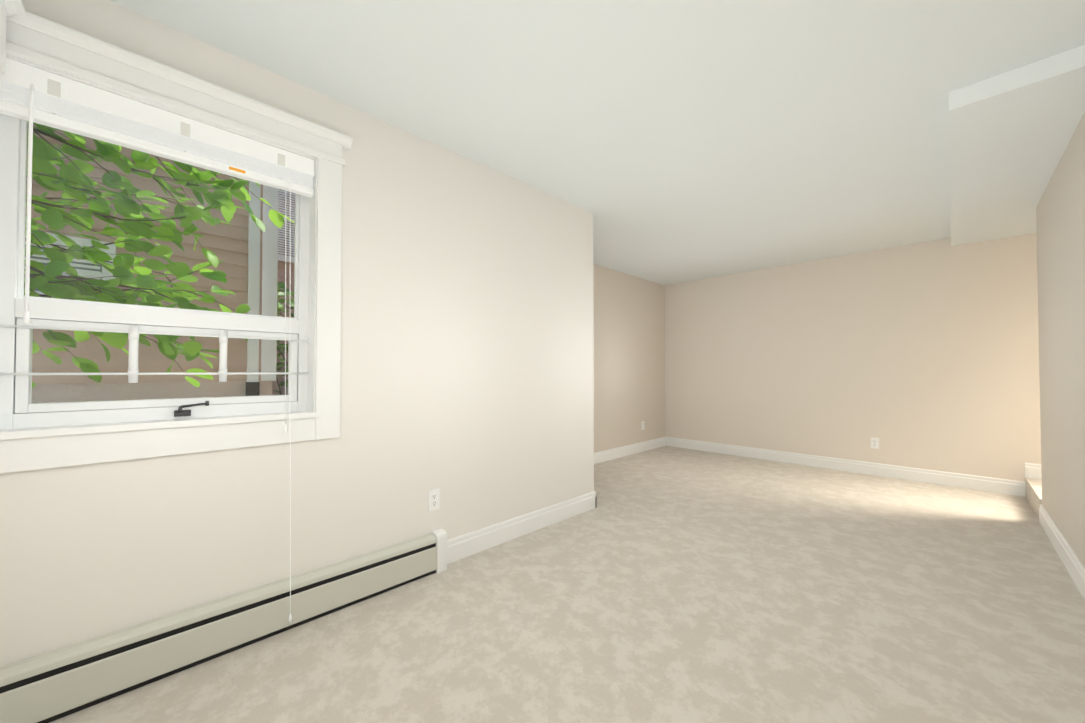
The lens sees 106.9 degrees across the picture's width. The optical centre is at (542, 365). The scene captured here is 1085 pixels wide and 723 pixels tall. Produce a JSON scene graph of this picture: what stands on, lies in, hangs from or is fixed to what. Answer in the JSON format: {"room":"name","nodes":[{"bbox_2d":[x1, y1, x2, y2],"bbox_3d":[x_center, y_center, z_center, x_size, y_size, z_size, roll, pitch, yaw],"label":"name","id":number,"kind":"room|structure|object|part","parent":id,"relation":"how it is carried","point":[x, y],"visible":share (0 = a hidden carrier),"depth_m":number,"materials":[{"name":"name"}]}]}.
{"room":"empty living room","nodes":[
{"label":"empty living room","id":0,"kind":"room"},
{"bbox_2d":[0,0,593,666],"bbox_3d":[-0.793,-0.054,2.275,3.210,2.652,0.200,1,-1,-44],"label":"wall","id":1,"kind":"structure","parent":0,"point":[466,378],"depth_m":2.06,"materials":[{"name":"white paint"}]},
{"bbox_2d":[0,11,352,622],"bbox_3d":[-1.381,-0.005,1.639,1.078,2.213,0.284,1,-1,-44],"label":"window","id":2,"kind":"structure","parent":1,"relation":"in","point":[40,41],"depth_m":1.54,"materials":[{"name":"white paint"}]},
{"bbox_3d":[-1.480,-0.376,1.654,0.908,1.185,0.084,1,-1,-44],"label":"vinyl window frame","id":3,"kind":"part","parent":2,"relation":"part of","materials":[{"name":"white plastic"}]},
{"bbox_2d":[0,324,309,382],"bbox_3d":[-1.437,-0.038,1.604,0.907,0.212,0.030,1,-1,-44],"label":"guard","id":4,"kind":"object","parent":2,"relation":"attached to","point":[133,373],"visible":0.94,"depth_m":1.52,"materials":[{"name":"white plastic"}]},
{"bbox_2d":[0,58,313,197],"bbox_3d":[-1.413,-0.886,1.594,0.900,0.162,0.064,1,-1,-44],"label":"window blind","id":5,"kind":"object","parent":2,"relation":"attached to","point":[69,105],"visible":0.98,"depth_m":1.50,"materials":[{"name":"white plastic"}]},
{"bbox_3d":[-1.372,0.094,1.518,0.740,2.011,0.101,1,-1,-44],"label":"blind cord","id":6,"kind":"part","parent":2,"relation":"part of","materials":[{"name":"white plastic"}]},
{"bbox_3d":[-1.478,-0.392,1.652,0.818,1.065,0.007,1,-1,-44],"label":"glass","id":7,"kind":"part","parent":2,"relation":"part of","materials":[{"name":"clear glass"}]},
{"bbox_3d":[-1.420,0.175,1.629,0.106,0.058,0.030,1,-1,-44],"label":"crank handle","id":8,"kind":"part","parent":2,"relation":"part of","materials":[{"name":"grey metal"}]},
{"bbox_2d":[428,489,439,511],"bbox_3d":[-0.617,0.768,2.289,0.070,0.115,0.007,1,-1,-44],"label":"electrical outlet","id":9,"kind":"object","parent":1,"relation":"attached to","point":[433,499],"visible":1,"depth_m":2.29,"materials":[{"name":"white plastic"}]},
{"bbox_2d":[447,491,596,563],"bbox_3d":[-0.072,1.095,2.813,1.430,0.132,0.015,1,-1,-44],"label":"baseboard","id":10,"kind":"structure","parent":1,"relation":"attached to","point":[469,544],"depth_m":2.70,"materials":[{"name":"white paint"}]},
{"bbox_2d":[50,446,1084,722],"bbox_3d":[1.336,1.214,2.368,6.370,0.120,4.980,1,-1,-44],"label":"floor","id":11,"kind":"structure","parent":0,"point":[666,584],"depth_m":1.77,"materials":[{"name":"carpet"}]},
{"bbox_2d":[0,529,446,722],"bbox_3d":[-1.124,1.036,1.741,1.575,0.214,0.074,1,-1,-44],"label":"baseboard heater","id":12,"kind":"object","parent":11,"relation":"on","point":[51,686],"visible":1,"depth_m":1.52,"materials":[{"name":"grey metal"}]},
{"bbox_2d":[1025,478,1041,518],"bbox_3d":[4.382,0.908,2.909,0.870,0.510,1.080,1,-1,-44],"label":"step","id":13,"kind":"structure","parent":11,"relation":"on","point":[1034,492],"depth_m":3.29,"materials":[{"name":"white wood"}]},
{"bbox_2d":[110,0,1084,284],"bbox_3d":[1.336,-1.338,2.410,6.370,0.120,4.980,1,-1,-44],"label":"ceiling","id":14,"kind":"structure","parent":0,"point":[666,142],"depth_m":1.90,"materials":[{"name":"white paint"}]},
{"bbox_2d":[593,264,665,452],"bbox_3d":[0.731,-0.006,5.141,3.380,2.652,0.200,1,-1,-44],"label":"wall","id":15,"kind":"structure","parent":0,"point":[629,354],"depth_m":5.37,"materials":[{"name":"beige paint"}]},
{"bbox_2d":[594,437,666,463],"bbox_3d":[0.796,1.132,5.035,2.950,0.132,0.015,1,-1,-44],"label":"baseboard","id":16,"kind":"structure","parent":15,"relation":"attached to","point":[602,456],"depth_m":5.37,"materials":[{"name":"white paint"}]},
{"bbox_2d":[665,233,1040,481],"bbox_3d":[3.609,-0.017,4.477,0.200,2.652,4.780,1,-1,-44],"label":"wall","id":17,"kind":"structure","parent":0,"point":[923,355],"depth_m":4.36,"materials":[{"name":"beige paint"}]},
{"bbox_2d":[667,437,1041,496],"bbox_3d":[3.270,1.041,4.651,0.015,0.302,4.030,1,-1,-44],"label":"baseboard","id":18,"kind":"structure","parent":17,"relation":"attached to","point":[1033,471],"depth_m":4.31,"materials":[{"name":"white paint"}]},
{"bbox_2d":[871,437,878,448],"bbox_3d":[3.584,0.842,4.340,0.007,0.115,0.070,1,-1,-44],"label":"electrical outlet","id":19,"kind":"object","parent":17,"relation":"attached to","point":[875,443],"visible":1,"depth_m":4.33,"materials":[{"name":"white plastic"}]},
{"bbox_2d":[948,45,1084,109],"bbox_3d":[2.072,-1.245,1.736,0.002,0.086,0.450,1,-1,-44],"label":"ceiling soffit","id":20,"kind":"structure","parent":0,"point":[1055,65],"depth_m":1.74,"materials":[{"name":"white paint"}]},
{"bbox_2d":[949,66,1084,245],"bbox_3d":[3.493,-1.240,2.380,2.930,0.097,1.520,1,-1,-44],"label":"ceiling","id":21,"kind":"structure","parent":0,"point":[1007,150],"depth_m":2.26,"materials":[{"name":"white paint"}]},
{"bbox_2d":[1036,112,1084,566],"bbox_3d":[1.851,-0.073,1.100,5.300,2.652,0.120,1,-1,-44],"label":"wall","id":22,"kind":"structure","parent":0,"point":[1060,218],"depth_m":2.32,"materials":[{"name":"beige paint"}]},
{"bbox_2d":[1039,504,1084,599],"bbox_3d":[1.875,1.068,1.199,5.100,0.132,0.015,1,-1,-44],"label":"baseboard","id":23,"kind":"structure","parent":22,"relation":"attached to","point":[1073,565],"depth_m":2.32,"materials":[{"name":"white paint"}]},
{"bbox_3d":[-0.898,-0.087,0.261,0.200,2.652,2.530,1,-1,-44],"label":"wall","id":24,"kind":"structure","parent":0,"visible":0},
{"bbox_2d":[0,0,24,73],"bbox_3d":[-1.269,-1.013,0.848,0.070,0.223,1.100,1,-1,-44],"label":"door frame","id":25,"kind":"structure","parent":24,"relation":"attached to","point":[9,7],"depth_m":1.22,"materials":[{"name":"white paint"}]},
{"label":"outside","id":26,"kind":"structure","parent":0,"visible":0},
{"bbox_3d":[-2.919,0.597,6.483,23.000,0.250,8.800,1,-1,-44],"label":"ground","id":27,"kind":"structure","parent":26,"visible":0},
{"bbox_2d":[24,121,294,386],"bbox_3d":[-2.715,-1.045,2.404,2.133,3.006,1.268,1,-1,-44],"label":"tree","id":28,"kind":"object","parent":27,"relation":"on","point":[81,200],"depth_m":2.27,"materials":[{"name":"green plant"}]},
{"bbox_2d":[25,124,294,403],"bbox_3d":[-2.643,-2.507,6.252,23.000,6.550,3.590,1,-1,-44],"label":"wall","id":29,"kind":"structure","parent":27,"relation":"on","point":[162,387],"depth_m":3.46,"materials":[{"name":"brown"}]},
{"bbox_2d":[273,282,293,394],"bbox_3d":[-3.024,-0.458,5.734,1.659,1.905,1.498,1,-1,-44],"label":"bush","id":30,"kind":"object","parent":27,"relation":"on","point":[282,286],"depth_m":5.29,"materials":[{"name":"green plant"}]}
]}

